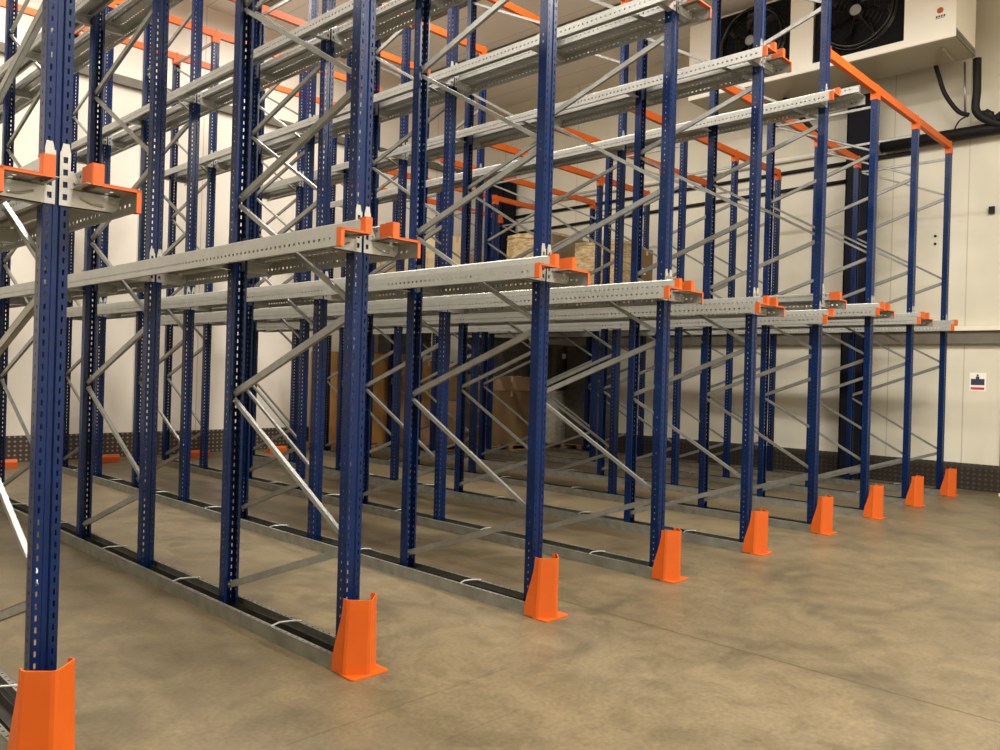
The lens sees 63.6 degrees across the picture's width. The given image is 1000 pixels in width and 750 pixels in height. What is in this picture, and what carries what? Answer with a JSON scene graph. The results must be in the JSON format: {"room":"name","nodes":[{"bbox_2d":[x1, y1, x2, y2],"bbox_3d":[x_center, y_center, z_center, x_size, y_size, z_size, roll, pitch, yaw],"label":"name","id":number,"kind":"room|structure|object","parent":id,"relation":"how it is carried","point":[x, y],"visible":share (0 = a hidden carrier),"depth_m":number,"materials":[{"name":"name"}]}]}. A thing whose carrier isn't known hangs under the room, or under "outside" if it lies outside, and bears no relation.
{"room":"warehouse","nodes":[
{"label":"warehouse","id":0,"kind":"room"},
{"bbox_2d":[0,0,493,435],"bbox_3d":[-7.513,-2.819,13.572,0.100,8.700,20.900,2,0,44],"label":"wall","id":1,"kind":"structure","parent":0,"point":[125,165],"depth_m":15.11,"materials":[{"name":"paint"}]},
{"bbox_2d":[1,427,315,461],"bbox_3d":[-7.590,1.216,13.504,0.050,0.430,20.650,2,0,44],"label":"baseboard","id":2,"kind":"structure","parent":1,"relation":"attached to","point":[17,447],"depth_m":14.44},
{"bbox_2d":[0,42,462,172],"bbox_3d":[-7.373,-5.221,13.502,0.100,0.170,20.700,2,0,44],"label":"trim","id":3,"kind":"structure","parent":1,"relation":"attached to","point":[121,80],"depth_m":14.85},
{"bbox_2d":[246,0,632,80],"bbox_3d":[2.781,-6.753,9.564,20.100,0.050,6.800,2,0,44],"label":"rail","id":4,"kind":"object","parent":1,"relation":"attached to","point":[269,3],"depth_m":15.52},
{"bbox_2d":[0,443,999,749],"bbox_3d":[-0.380,1.687,6.549,20.100,0.100,20.700,2,0,44],"label":"floor","id":5,"kind":"structure","parent":0,"point":[871,634],"depth_m":5.09,"materials":[{"name":"concrete"}]},
{"bbox_2d":[0,668,17,749],"bbox_3d":[-5.430,1.444,6.756,9.850,0.100,0.210,2,0,44],"label":"rail","id":6,"kind":"object","parent":5,"relation":"on","point":[8,686],"visible":0.36,"depth_m":3.81,"materials":[{"name":"metal"}]},
{"bbox_2d":[0,0,118,670],"bbox_3d":[-2.351,-1.794,3.888,1.483,6.750,0.504,2,0,44],"label":"frame","id":7,"kind":"object","parent":6,"relation":"on","point":[42,578],"visible":0.85,"depth_m":3.39,"materials":[{"name":"blue paint"}]},
{"bbox_2d":[0,153,59,203],"bbox_3d":[-5.433,-0.895,6.640,10.009,0.178,0.220,2,0,44],"label":"rail","id":8,"kind":"object","parent":7,"relation":"attached to","point":[44,167],"visible":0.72,"depth_m":3.21,"materials":[{"name":"metal"}]},
{"bbox_2d":[0,163,141,252],"bbox_3d":[-5.211,-0.888,6.870,10.009,0.178,0.220,2,0,44],"label":"rail","id":9,"kind":"object","parent":7,"relation":"attached to","point":[90,178],"visible":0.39,"depth_m":3.68,"materials":[{"name":"metal"}]},
{"bbox_2d":[7,657,74,749],"bbox_3d":[-1.852,1.390,3.303,0.210,0.411,0.244,2,0,44],"label":"guard","id":10,"kind":"object","parent":5,"relation":"on","point":[43,718],"visible":1,"depth_m":3.23,"materials":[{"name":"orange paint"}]},
{"bbox_2d":[0,496,337,673],"bbox_3d":[-4.341,1.475,7.881,9.850,0.100,0.210,2,0,44],"label":"rail","id":11,"kind":"object","parent":5,"relation":"on","point":[315,644],"visible":0.67,"depth_m":5.53,"materials":[{"name":"metal"}]},
{"bbox_2d":[0,0,75,512],"bbox_3d":[-5.205,-1.877,8.831,1.483,6.750,0.504,2,0,44],"label":"frame","id":12,"kind":"object","parent":11,"relation":"on","point":[8,156],"visible":0.34,"depth_m":9.28,"materials":[{"name":"blue paint"}]},
{"bbox_2d":[67,0,186,568],"bbox_3d":[-3.234,-1.820,6.922,1.483,6.750,0.504,2,0,44],"label":"frame","id":13,"kind":"object","parent":11,"relation":"on","point":[91,248],"visible":0.84,"depth_m":6.58,"materials":[{"name":"blue paint"}]},
{"bbox_2d":[203,0,397,640],"bbox_3d":[-1.262,-1.763,5.013,1.483,6.750,0.504,2,0,44],"label":"frame","id":14,"kind":"object","parent":11,"relation":"on","point":[364,247],"visible":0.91,"depth_m":4.78,"materials":[{"name":"blue paint"}]},
{"bbox_2d":[0,0,114,82],"bbox_3d":[-4.276,-3.283,7.764,10.009,0.178,0.220,2,0,44],"label":"rail","id":15,"kind":"object","parent":14,"relation":"attached to","point":[93,7],"visible":0.27,"depth_m":7.59,"materials":[{"name":"metal"}]},
{"bbox_2d":[0,0,182,124],"bbox_3d":[-4.054,-3.277,7.994,10.009,0.178,0.220,2,0,44],"label":"rail","id":16,"kind":"object","parent":14,"relation":"attached to","point":[117,16],"visible":0.41,"depth_m":7.85,"materials":[{"name":"metal"}]},
{"bbox_2d":[0,216,373,298],"bbox_3d":[-4.345,-0.864,7.765,10.009,0.178,0.220,2,0,44],"label":"rail","id":17,"kind":"object","parent":14,"relation":"attached to","point":[310,239],"visible":0.82,"depth_m":5.16,"materials":[{"name":"metal"}]},
{"bbox_2d":[5,222,420,307],"bbox_3d":[-4.122,-0.858,7.995,10.009,0.178,0.220,2,0,44],"label":"rail","id":18,"kind":"object","parent":14,"relation":"attached to","point":[389,232],"visible":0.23,"depth_m":5.45,"materials":[{"name":"metal"}]},
{"bbox_2d":[62,464,529,616],"bbox_3d":[-3.252,1.505,9.006,9.850,0.100,0.210,2,0,44],"label":"rail","id":19,"kind":"object","parent":5,"relation":"on","point":[510,599],"visible":0.77,"depth_m":6.96,"materials":[{"name":"metal"}]},
{"bbox_2d":[62,6,125,476],"bbox_3d":[-6.088,-1.903,11.866,1.483,6.750,0.504,2,0,44],"label":"frame","id":20,"kind":"object","parent":19,"relation":"on","point":[108,141],"visible":0.5,"depth_m":11.40,"materials":[{"name":"blue paint"}]},
{"bbox_2d":[121,0,216,502],"bbox_3d":[-4.116,-1.846,9.957,1.483,6.750,0.504,2,0,44],"label":"frame","id":21,"kind":"object","parent":19,"relation":"on","point":[184,439],"visible":0.66,"depth_m":9.48,"materials":[{"name":"blue paint"}]},
{"bbox_2d":[223,0,351,540],"bbox_3d":[-2.145,-1.790,8.047,1.483,6.750,0.504,2,0,44],"label":"frame","id":22,"kind":"object","parent":19,"relation":"on","point":[328,42],"visible":0.62,"depth_m":7.58,"materials":[{"name":"blue paint"}]},
{"bbox_2d":[388,0,568,600],"bbox_3d":[-0.173,-1.733,6.138,1.483,6.750,0.504,2,0,44],"label":"frame","id":23,"kind":"object","parent":19,"relation":"on","point":[543,152],"visible":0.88,"depth_m":5.97,"materials":[{"name":"blue paint"}]},
{"bbox_2d":[71,0,387,153],"bbox_3d":[-3.187,-3.253,8.890,10.009,0.178,0.220,2,0,44],"label":"rail","id":24,"kind":"object","parent":23,"relation":"attached to","point":[342,13],"visible":0.66,"depth_m":8.34,"materials":[{"name":"metal"}]},
{"bbox_2d":[77,0,467,159],"bbox_3d":[-2.965,-3.247,9.120,10.009,0.178,0.220,2,0,44],"label":"rail","id":25,"kind":"object","parent":23,"relation":"attached to","point":[222,93],"visible":0.52,"depth_m":8.31,"materials":[{"name":"metal"}]},
{"bbox_2d":[67,254,558,316],"bbox_3d":[-3.256,-0.834,8.891,10.009,0.178,0.220,2,0,44],"label":"rail","id":26,"kind":"object","parent":23,"relation":"attached to","point":[534,265],"visible":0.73,"depth_m":6.54,"materials":[{"name":"metal"}]},
{"bbox_2d":[74,257,589,318],"bbox_3d":[-3.033,-0.828,9.120,10.009,0.178,0.220,2,0,44],"label":"rail","id":27,"kind":"object","parent":23,"relation":"attached to","point":[567,265],"visible":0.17,"depth_m":6.64,"materials":[{"name":"metal"}]},
{"bbox_2d":[306,441,382,450],"bbox_3d":[-3.005,1.487,17.097,1.050,0.144,1.900,2,0,44],"label":"pallet","id":28,"kind":"object","parent":5,"relation":"on","point":[374,445],"visible":0.18,"depth_m":16.73,"materials":[{"name":"brown wood"}]},
{"bbox_2d":[309,352,387,444],"bbox_3d":[-3.149,0.470,16.902,0.977,1.876,1.320,2,0,44],"label":"carton","id":29,"kind":"object","parent":28,"relation":"on","point":[380,389],"visible":0.27,"depth_m":16.76,"materials":[{"name":"brown"}]},
{"bbox_2d":[331,592,387,681],"bbox_3d":[-0.763,1.421,4.428,0.210,0.411,0.244,2,0,44],"label":"guard","id":30,"kind":"object","parent":5,"relation":"on","point":[354,651],"visible":1,"depth_m":4.35,"materials":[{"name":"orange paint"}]},
{"bbox_2d":[154,459,658,579],"bbox_3d":[-2.163,1.535,10.131,9.850,0.100,0.210,2,0,44],"label":"rail","id":31,"kind":"object","parent":5,"relation":"on","point":[636,566],"visible":0.67,"depth_m":8.18,"materials":[{"name":"metal"}]},
{"bbox_2d":[160,41,228,469],"bbox_3d":[-4.999,-1.872,12.991,1.483,6.750,0.504,2,0,44],"label":"frame","id":32,"kind":"object","parent":31,"relation":"on","point":[212,166],"visible":0.57,"depth_m":12.62,"materials":[{"name":"blue paint"}]},
{"bbox_2d":[243,0,324,489],"bbox_3d":[-3.027,-1.816,11.082,1.483,6.750,0.504,2,0,44],"label":"frame","id":33,"kind":"object","parent":31,"relation":"on","point":[309,150],"visible":0.43,"depth_m":10.61,"materials":[{"name":"blue paint"}]},
{"bbox_2d":[354,1,470,521],"bbox_3d":[-1.056,-1.759,9.173,1.483,6.750,0.504,2,0,44],"label":"frame","id":34,"kind":"object","parent":31,"relation":"on","point":[446,229],"visible":0.62,"depth_m":8.70,"materials":[{"name":"blue paint"}]},
{"bbox_2d":[520,0,691,566],"bbox_3d":[0.915,-1.703,7.264,1.483,6.750,0.504,2,0,44],"label":"frame","id":35,"kind":"object","parent":31,"relation":"on","point":[673,9],"visible":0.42,"depth_m":6.77,"materials":[{"name":"blue paint"}]},
{"bbox_2d":[153,0,666,179],"bbox_3d":[-2.099,-3.223,10.015,10.009,0.178,0.220,2,0,44],"label":"rail","id":36,"kind":"object","parent":35,"relation":"attached to","point":[630,8],"visible":0.62,"depth_m":8.06,"materials":[{"name":"metal"}]},
{"bbox_2d":[158,278,681,324],"bbox_3d":[-2.167,-0.804,10.016,10.009,0.178,0.220,2,0,44],"label":"rail","id":37,"kind":"object","parent":35,"relation":"attached to","point":[663,287],"visible":0.68,"depth_m":7.97,"materials":[{"name":"metal"}]},
{"bbox_2d":[182,280,703,326],"bbox_3d":[-1.944,-0.797,10.246,10.009,0.178,0.220,2,0,44],"label":"rail","id":38,"kind":"object","parent":35,"relation":"attached to","point":[687,290],"visible":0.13,"depth_m":7.80,"materials":[{"name":"metal"}]},
{"bbox_2d":[177,0,711,185],"bbox_3d":[-1.876,-3.216,10.245,10.009,0.178,0.220,2,0,44],"label":"rail","id":39,"kind":"object","parent":35,"relation":"attached to","point":[501,70],"visible":0.51,"depth_m":8.18,"materials":[{"name":"metal"}]},
{"bbox_2d":[384,443,454,450],"bbox_3d":[-1.672,1.524,17.324,1.050,0.144,1.260,2,0,44],"label":"pallet","id":40,"kind":"object","parent":5,"relation":"on","point":[400,445],"visible":0.09,"depth_m":17.19,"materials":[{"name":"brown wood"}]},
{"bbox_2d":[395,400,455,444],"bbox_3d":[-1.557,0.995,17.226,0.734,0.916,1.220,2,0,44],"label":"carton","id":41,"kind":"object","parent":40,"relation":"on","point":[425,433],"visible":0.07,"depth_m":16.85,"materials":[{"name":"brown"}]},
{"bbox_2d":[465,442,527,450],"bbox_3d":[-0.138,1.567,17.974,1.050,0.144,1.350,2,0,44],"label":"pallet","id":42,"kind":"object","parent":5,"relation":"on","point":[510,447],"visible":0.22,"depth_m":17.64,"materials":[{"name":"brown wood"}]},
{"bbox_2d":[460,389,528,444],"bbox_3d":[-0.113,0.916,17.960,0.984,1.156,1.320,2,0,44],"label":"carton","id":43,"kind":"object","parent":42,"relation":"on","point":[518,401],"visible":0.37,"depth_m":17.59,"materials":[{"name":"brown"}]},
{"bbox_2d":[464,375,529,390],"bbox_3d":[-0.092,0.177,17.960,0.984,0.317,1.320,2,0,44],"label":"carton","id":44,"kind":"object","parent":43,"relation":"on","point":[504,383],"visible":0.46,"depth_m":17.61,"materials":[{"name":"brown"}]},
{"bbox_2d":[465,337,529,375],"bbox_3d":[-0.075,-0.400,17.960,0.959,0.820,1.300,2,0,44],"label":"load","id":45,"kind":"object","parent":44,"relation":"on","point":[519,349],"visible":0.41,"depth_m":17.63},
{"bbox_2d":[249,454,746,552],"bbox_3d":[-1.074,1.566,11.257,9.850,0.100,0.210,2,0,44],"label":"rail","id":46,"kind":"object","parent":5,"relation":"on","point":[692,536],"visible":0.56,"depth_m":9.43,"materials":[{"name":"metal"}]},
{"bbox_2d":[252,72,306,462],"bbox_3d":[-3.910,-1.842,14.116,1.483,6.750,0.504,2,0,44],"label":"frame","id":47,"kind":"object","parent":46,"relation":"on","point":[302,93],"visible":0.37,"depth_m":13.63,"materials":[{"name":"blue paint"}]},
{"bbox_2d":[0,0,335,104],"bbox_3d":[-5.940,-5.290,12.904,0.084,0.200,7.946,2,0,44],"label":"tie beam","id":48,"kind":"structure","parent":47,"relation":"on","point":[175,57],"depth_m":13.40,"materials":[{"name":"metal"}]},
{"bbox_2d":[108,0,380,91],"bbox_3d":[-4.955,-5.262,11.950,0.084,0.200,7.946,2,0,44],"label":"tie beam","id":49,"kind":"structure","parent":47,"relation":"on","point":[216,36],"depth_m":12.46,"materials":[{"name":"metal"}]},
{"bbox_2d":[328,26,410,480],"bbox_3d":[-1.939,-1.786,12.207,1.483,6.750,0.504,2,0,44],"label":"frame","id":50,"kind":"object","parent":46,"relation":"on","point":[403,158],"visible":0.51,"depth_m":11.72,"materials":[{"name":"blue paint"}]},
{"bbox_2d":[452,0,561,492],"bbox_3d":[0.033,-1.729,10.298,1.483,6.750,0.504,2,0,44],"label":"frame","id":51,"kind":"object","parent":46,"relation":"on","point":[467,187],"visible":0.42,"depth_m":10.72,"materials":[{"name":"blue paint"}]},
{"bbox_2d":[619,0,774,542],"bbox_3d":[2.004,-1.672,8.389,1.483,6.750,0.504,2,0,44],"label":"frame","id":52,"kind":"object","parent":46,"relation":"on","point":[761,66],"visible":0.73,"depth_m":8.07,"materials":[{"name":"blue paint"}]},
{"bbox_2d":[238,295,768,329],"bbox_3d":[-1.078,-0.773,11.141,10.009,0.178,0.220,2,0,44],"label":"rail","id":53,"kind":"object","parent":52,"relation":"attached to","point":[741,302],"visible":0.54,"depth_m":8.93,"materials":[{"name":"metal"}]},
{"bbox_2d":[261,42,776,190],"bbox_3d":[-1.010,-3.192,11.140,10.009,0.178,0.220,2,0,44],"label":"rail","id":54,"kind":"object","parent":52,"relation":"attached to","point":[763,51],"visible":0.64,"depth_m":8.90,"materials":[{"name":"metal"}]},
{"bbox_2d":[263,297,784,332],"bbox_3d":[-0.856,-0.767,11.371,10.009,0.178,0.220,2,0,44],"label":"rail","id":55,"kind":"object","parent":52,"relation":"attached to","point":[773,306],"visible":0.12,"depth_m":9.27,"materials":[{"name":"metal"}]},
{"bbox_2d":[262,48,791,201],"bbox_3d":[-0.787,-3.186,11.370,10.009,0.178,0.220,2,0,44],"label":"rail","id":56,"kind":"object","parent":52,"relation":"attached to","point":[701,81],"visible":0.54,"depth_m":9.48,"materials":[{"name":"metal"}]},
{"bbox_2d":[489,177,516,308],"bbox_3d":[-0.030,-1.660,20.183,0.560,6.600,0.510,2,0,44],"label":"column","id":57,"kind":"structure","parent":5,"relation":"on","point":[509,210],"depth_m":19.98,"materials":[{"name":"metal"}]},
{"bbox_2d":[524,553,567,621],"bbox_3d":[0.326,1.451,5.553,0.210,0.411,0.244,2,0,44],"label":"guard","id":58,"kind":"object","parent":5,"relation":"on","point":[541,602],"visible":1,"depth_m":5.47,"materials":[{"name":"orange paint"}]},
{"bbox_2d":[545,442,564,446],"bbox_3d":[1.047,1.601,18.768,1.050,0.144,0.800,2,0,44],"label":"pallet","id":59,"kind":"object","parent":5,"relation":"on","point":[546,444],"visible":0.1,"depth_m":18.38,"materials":[{"name":"brown wood"}]},
{"bbox_2d":[545,390,565,442],"bbox_3d":[1.062,0.940,18.757,1.019,1.174,0.798,2,0,44],"label":"load","id":60,"kind":"object","parent":59,"relation":"on","point":[555,426],"visible":0.32,"depth_m":18.25},
{"bbox_2d":[522,345,566,389],"bbox_3d":[1.094,-0.172,18.757,1.019,1.030,0.798,2,0,44],"label":"load","id":61,"kind":"object","parent":60,"relation":"on","point":[557,354],"visible":0.27,"depth_m":18.26,"materials":[{"name":"paper"}]},
{"bbox_2d":[323,449,812,532],"bbox_3d":[0.015,1.596,12.382,9.850,0.100,0.210,2,0,44],"label":"rail","id":62,"kind":"object","parent":5,"relation":"on","point":[773,521],"visible":0.57,"depth_m":10.88,"materials":[{"name":"metal"}]},
{"bbox_2d":[322,119,380,457],"bbox_3d":[-2.821,-1.812,15.241,1.483,6.750,0.504,2,0,44],"label":"frame","id":63,"kind":"object","parent":62,"relation":"on","point":[327,443],"visible":0.23,"depth_m":15.66,"materials":[{"name":"blue paint"}]},
{"bbox_2d":[414,85,485,473],"bbox_3d":[-0.850,-1.755,13.332,1.483,6.750,0.504,2,0,44],"label":"frame","id":64,"kind":"object","parent":62,"relation":"on","point":[474,347],"visible":0.23,"depth_m":12.84,"materials":[{"name":"blue paint"}]},
{"bbox_2d":[527,32,628,494],"bbox_3d":[1.121,-1.699,11.423,1.483,6.750,0.504,2,0,44],"label":"frame","id":65,"kind":"object","parent":62,"relation":"on","point":[624,55],"visible":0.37,"depth_m":10.93,"materials":[{"name":"blue paint"}]},
{"bbox_2d":[694,0,831,523],"bbox_3d":[3.093,-1.642,9.514,1.483,6.750,0.504,2,0,44],"label":"frame","id":66,"kind":"object","parent":62,"relation":"on","point":[819,302],"visible":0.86,"depth_m":9.23,"materials":[{"name":"blue paint"}]},
{"bbox_2d":[312,308,833,335],"bbox_3d":[0.011,-0.743,12.266,10.009,0.178,0.220,2,0,44],"label":"rail","id":67,"kind":"object","parent":66,"relation":"attached to","point":[792,315],"visible":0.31,"depth_m":9.96,"materials":[{"name":"metal"}]},
{"bbox_2d":[315,87,840,210],"bbox_3d":[0.079,-3.162,12.265,10.009,0.178,0.220,2,0,44],"label":"rail","id":68,"kind":"object","parent":66,"relation":"attached to","point":[829,95],"visible":0.54,"depth_m":10.27,"materials":[{"name":"metal"}]},
{"bbox_2d":[338,85,864,211],"bbox_3d":[0.406,-3.203,12.392,10.000,0.167,0.215,2,0,44],"label":"rail","id":69,"kind":"object","parent":66,"relation":"attached to","point":[849,95],"visible":0.27,"depth_m":10.38,"materials":[{"name":"metal"}]},
{"bbox_2d":[715,292,846,310],"bbox_3d":[0.239,-0.937,12.496,10.009,0.178,0.220,2,0,44],"label":"rail","id":70,"kind":"object","parent":66,"relation":"attached to","point":[800,300],"visible":0.07,"depth_m":9.30,"materials":[{"name":"metal"}]},
{"bbox_2d":[561,443,608,451],"bbox_3d":[1.949,1.626,18.090,1.050,0.144,0.560,2,0,44],"label":"pallet","id":71,"kind":"object","parent":5,"relation":"on","point":[566,445],"visible":0.32,"depth_m":18.14,"materials":[{"name":"brown wood"}]},
{"bbox_2d":[565,346,611,445],"bbox_3d":[1.986,0.456,18.086,1.018,2.194,0.537,2,0,44],"label":"load","id":72,"kind":"object","parent":71,"relation":"on","point":[575,391],"visible":0.42,"depth_m":17.96},
{"bbox_2d":[380,447,866,517],"bbox_3d":[1.103,1.626,13.507,9.850,0.100,0.210,2,0,44],"label":"rail","id":73,"kind":"object","parent":5,"relation":"on","point":[772,500],"visible":0.52,"depth_m":11.94,"materials":[{"name":"metal"}]},
{"bbox_2d":[386,191,442,450],"bbox_3d":[-1.753,-1.067,16.367,1.483,5.320,0.504,2,0,44],"label":"frame","id":74,"kind":"object","parent":73,"relation":"on","point":[434,357],"visible":0.31,"depth_m":15.88,"materials":[{"name":"blue paint"}]},
{"bbox_2d":[478,174,534,459],"bbox_3d":[0.219,-1.010,14.458,1.483,5.320,0.504,2,0,44],"label":"frame","id":75,"kind":"object","parent":73,"relation":"on","point":[488,193],"visible":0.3,"depth_m":14.88,"materials":[{"name":"blue paint"}]},
{"bbox_2d":[486,142,649,196],"bbox_3d":[1.335,-3.657,14.545,0.090,0.205,4.806,2,0,44],"label":"tie beam","id":76,"kind":"structure","parent":75,"relation":"attached to","point":[502,147],"depth_m":14.56,"materials":[{"name":"metal"}]},
{"bbox_2d":[597,141,687,485],"bbox_3d":[2.190,-0.954,12.549,1.483,5.320,0.504,2,0,44],"label":"frame","id":77,"kind":"object","parent":73,"relation":"on","point":[683,146],"visible":0.74,"depth_m":12.15,"materials":[{"name":"blue paint"}]},
{"bbox_2d":[757,99,879,509],"bbox_3d":[4.162,-0.897,10.640,1.483,5.320,0.504,2,0,44],"label":"frame","id":78,"kind":"object","parent":73,"relation":"on","point":[872,156],"visible":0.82,"depth_m":10.40,"materials":[{"name":"blue paint"}]},
{"bbox_2d":[721,83,860,168],"bbox_3d":[4.292,-3.572,11.681,0.090,0.205,4.806,2,0,44],"label":"tie beam","id":79,"kind":"structure","parent":78,"relation":"attached to","point":[731,90],"depth_m":11.73,"materials":[{"name":"metal"}]},
{"bbox_2d":[823,46,952,154],"bbox_3d":[5.277,-3.544,10.727,0.090,0.205,4.806,2,0,44],"label":"tie beam","id":80,"kind":"structure","parent":78,"relation":"attached to","point":[877,92],"depth_m":10.41,"materials":[{"name":"metal"}]},
{"bbox_2d":[651,527,687,583],"bbox_3d":[1.414,1.481,6.678,0.210,0.411,0.244,2,0,44],"label":"guard","id":81,"kind":"object","parent":5,"relation":"on","point":[667,562],"visible":1,"depth_m":6.60,"materials":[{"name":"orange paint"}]},
{"bbox_2d":[449,445,910,505],"bbox_3d":[2.192,1.657,14.633,9.850,0.100,0.210,2,0,44],"label":"rail","id":82,"kind":"object","parent":5,"relation":"on","point":[684,474],"visible":0.52,"depth_m":13.19,"materials":[{"name":"metal"}]},
{"bbox_2d":[449,204,500,448],"bbox_3d":[-0.664,-1.036,17.492,1.483,5.320,0.504,2,0,44],"label":"frame","id":83,"kind":"object","parent":82,"relation":"on","point":[490,361],"visible":0.28,"depth_m":16.99,"materials":[{"name":"blue paint"}]},
{"bbox_2d":[545,185,602,461],"bbox_3d":[1.308,-0.980,15.583,1.483,5.320,0.504,2,0,44],"label":"frame","id":84,"kind":"object","parent":82,"relation":"on","point":[599,199],"visible":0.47,"depth_m":15.09,"materials":[{"name":"blue paint"}]},
{"bbox_2d":[651,161,739,477],"bbox_3d":[3.279,-0.923,13.674,1.483,5.320,0.504,2,0,44],"label":"frame","id":85,"kind":"object","parent":82,"relation":"on","point":[734,176],"visible":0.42,"depth_m":13.18,"materials":[{"name":"blue paint"}]},
{"bbox_2d":[805,129,919,498],"bbox_3d":[5.250,-0.867,11.765,1.483,5.320,0.504,2,0,44],"label":"frame","id":86,"kind":"object","parent":82,"relation":"on","point":[915,137],"visible":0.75,"depth_m":11.29,"materials":[{"name":"blue paint"}]},
{"bbox_2d":[450,312,924,333],"bbox_3d":[2.194,-0.882,14.517,10.009,0.178,0.220,2,0,44],"label":"rail","id":87,"kind":"object","parent":86,"relation":"attached to","point":[916,317],"visible":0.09,"depth_m":11.62,"materials":[{"name":"metal"}]},
{"bbox_2d":[451,313,932,335],"bbox_3d":[2.417,-0.876,14.747,10.009,0.178,0.220,2,0,44],"label":"rail","id":88,"kind":"object","parent":86,"relation":"attached to","point":[928,322],"visible":0.02,"depth_m":12.58,"materials":[{"name":"metal"}]},
{"bbox_2d":[517,445,944,495],"bbox_3d":[3.281,1.687,15.758,9.850,0.100,0.210,2,0,44],"label":"rail","id":89,"kind":"object","parent":5,"relation":"on","point":[837,480],"visible":0.41,"depth_m":14.21,"materials":[{"name":"metal"}]},
{"bbox_2d":[580,205,649,456],"bbox_3d":[2.328,-0.951,16.638,1.483,5.320,0.307,2,0,44],"label":"frame","id":90,"kind":"object","parent":89,"relation":"on","point":[642,363],"visible":0.48,"depth_m":16.24,"materials":[{"name":"blue paint"}]},
{"bbox_3d":[0.955,-0.998,17.015,1.050,0.144,1.240,2,0,44],"label":"pallet","id":91,"kind":"object","parent":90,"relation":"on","visible":0},
{"bbox_2d":[505,231,582,308],"bbox_3d":[0.925,-1.992,17.062,1.219,1.838,1.260,2,0,44],"label":"load","id":92,"kind":"object","parent":91,"relation":"on","point":[517,244],"visible":0.09,"depth_m":16.72},
{"bbox_2d":[698,180,780,470],"bbox_3d":[4.299,-0.895,14.729,1.483,5.320,0.307,2,0,44],"label":"frame","id":93,"kind":"object","parent":89,"relation":"on","point":[777,192],"visible":0.44,"depth_m":14.31,"materials":[{"name":"blue paint"}]},
{"bbox_2d":[627,106,781,180],"bbox_3d":[3.306,-3.601,12.636,0.090,0.205,4.806,2,0,44],"label":"tie beam","id":94,"kind":"structure","parent":93,"relation":"on","point":[735,155],"depth_m":12.95,"materials":[{"name":"metal"}]},
{"bbox_2d":[844,153,951,488],"bbox_3d":[6.271,-0.838,12.820,1.483,5.320,0.307,2,0,44],"label":"frame","id":95,"kind":"object","parent":89,"relation":"on","point":[944,284],"visible":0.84,"depth_m":12.60,"materials":[{"name":"blue paint"}]},
{"bbox_2d":[488,320,957,337],"bbox_3d":[3.283,-0.852,15.642,10.009,0.178,0.220,2,0,44],"label":"rail","id":96,"kind":"object","parent":95,"relation":"attached to","point":[950,324],"visible":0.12,"depth_m":13.41,"materials":[{"name":"metal"}]},
{"bbox_2d":[742,509,773,555],"bbox_3d":[2.503,1.512,7.804,0.210,0.411,0.244,2,0,44],"label":"guard","id":97,"kind":"object","parent":5,"relation":"on","point":[755,542],"visible":1,"depth_m":7.73,"materials":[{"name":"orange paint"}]},
{"bbox_2d":[810,495,836,535],"bbox_3d":[3.592,1.542,8.929,0.210,0.411,0.244,2,0,44],"label":"guard","id":98,"kind":"object","parent":5,"relation":"on","point":[822,522],"visible":1,"depth_m":8.85,"materials":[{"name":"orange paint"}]},
{"bbox_2d":[836,93,870,479],"bbox_3d":[6.279,-1.529,14.179,0.460,6.700,0.360,2,0,44],"label":"column","id":99,"kind":"structure","parent":5,"relation":"on","point":[858,123],"depth_m":14.06,"materials":[{"name":"metal"}]},
{"bbox_2d":[196,0,814,110],"bbox_3d":[-0.137,-6.909,6.546,20.100,0.100,20.700,2,0,44],"label":"ceiling","id":100,"kind":"structure","parent":0,"point":[501,29],"depth_m":16.39,"materials":[{"name":"paint"}]},
{"bbox_2d":[688,0,975,114],"bbox_3d":[5.528,-5.877,13.949,4.542,1.650,1.145,2,0,44],"label":"cooler","id":101,"kind":"object","parent":100,"relation":"hanging from","point":[880,39],"visible":0.65,"depth_m":13.22,"materials":[{"name":"white"}]},
{"bbox_2d":[689,36,973,114],"bbox_3d":[5.541,-5.091,13.995,4.510,0.080,1.030,2,0,44],"label":"drip tray","id":102,"kind":"object","parent":101,"relation":"on","point":[927,52],"depth_m":13.35,"materials":[{"name":"beige"}]},
{"bbox_2d":[575,239,630,304],"bbox_3d":[2.043,-1.795,15.670,1.069,1.508,0.778,2,0,44],"label":"load","id":103,"kind":"object","parent":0,"point":[584,251],"visible":0.3,"depth_m":15.39},
{"bbox_2d":[492,0,999,465],"bbox_3d":[7.008,-2.409,13.985,20.200,8.700,0.100,2,0,44],"label":"wall","id":104,"kind":"structure","parent":0,"point":[972,418],"depth_m":14.14,"materials":[{"name":"paint"}]},
{"bbox_2d":[516,151,910,217],"bbox_3d":[3.469,-3.901,17.332,10.000,0.110,0.070,2,0,44],"label":"pipe","id":105,"kind":"object","parent":104,"relation":"attached to","point":[906,152],"visible":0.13,"depth_m":15.67,"materials":[{"name":"black"}]},
{"bbox_2d":[511,326,999,345],"bbox_3d":[4.678,-0.735,16.014,14.100,0.280,0.160,2,0,44],"label":"trim","id":106,"kind":"structure","parent":104,"relation":"attached to","point":[961,334],"depth_m":14.11,"materials":[{"name":"beige"}]},
{"bbox_2d":[611,433,999,492],"bbox_3d":[6.799,1.627,13.925,20.050,0.420,0.120,2,0,44],"label":"baseboard","id":107,"kind":"structure","parent":104,"relation":"attached to","point":[977,477],"depth_m":14.08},
{"bbox_2d":[879,124,999,152],"bbox_3d":[8.206,-3.915,12.547,4.341,0.230,0.210,2,0,44],"label":"insulated pipe","id":108,"kind":"object","parent":104,"relation":"attached to","point":[982,130],"visible":0.69,"depth_m":13.22,"materials":[{"name":"black"}]},
{"bbox_2d":[971,57,999,126],"bbox_3d":[7.800,-4.457,12.783,0.580,1.162,0.143,2,0,20],"label":"pipe","id":109,"kind":"object","parent":108,"relation":"attached to","point":[978,114],"visible":1,"depth_m":12.80,"materials":[{"name":"black"}]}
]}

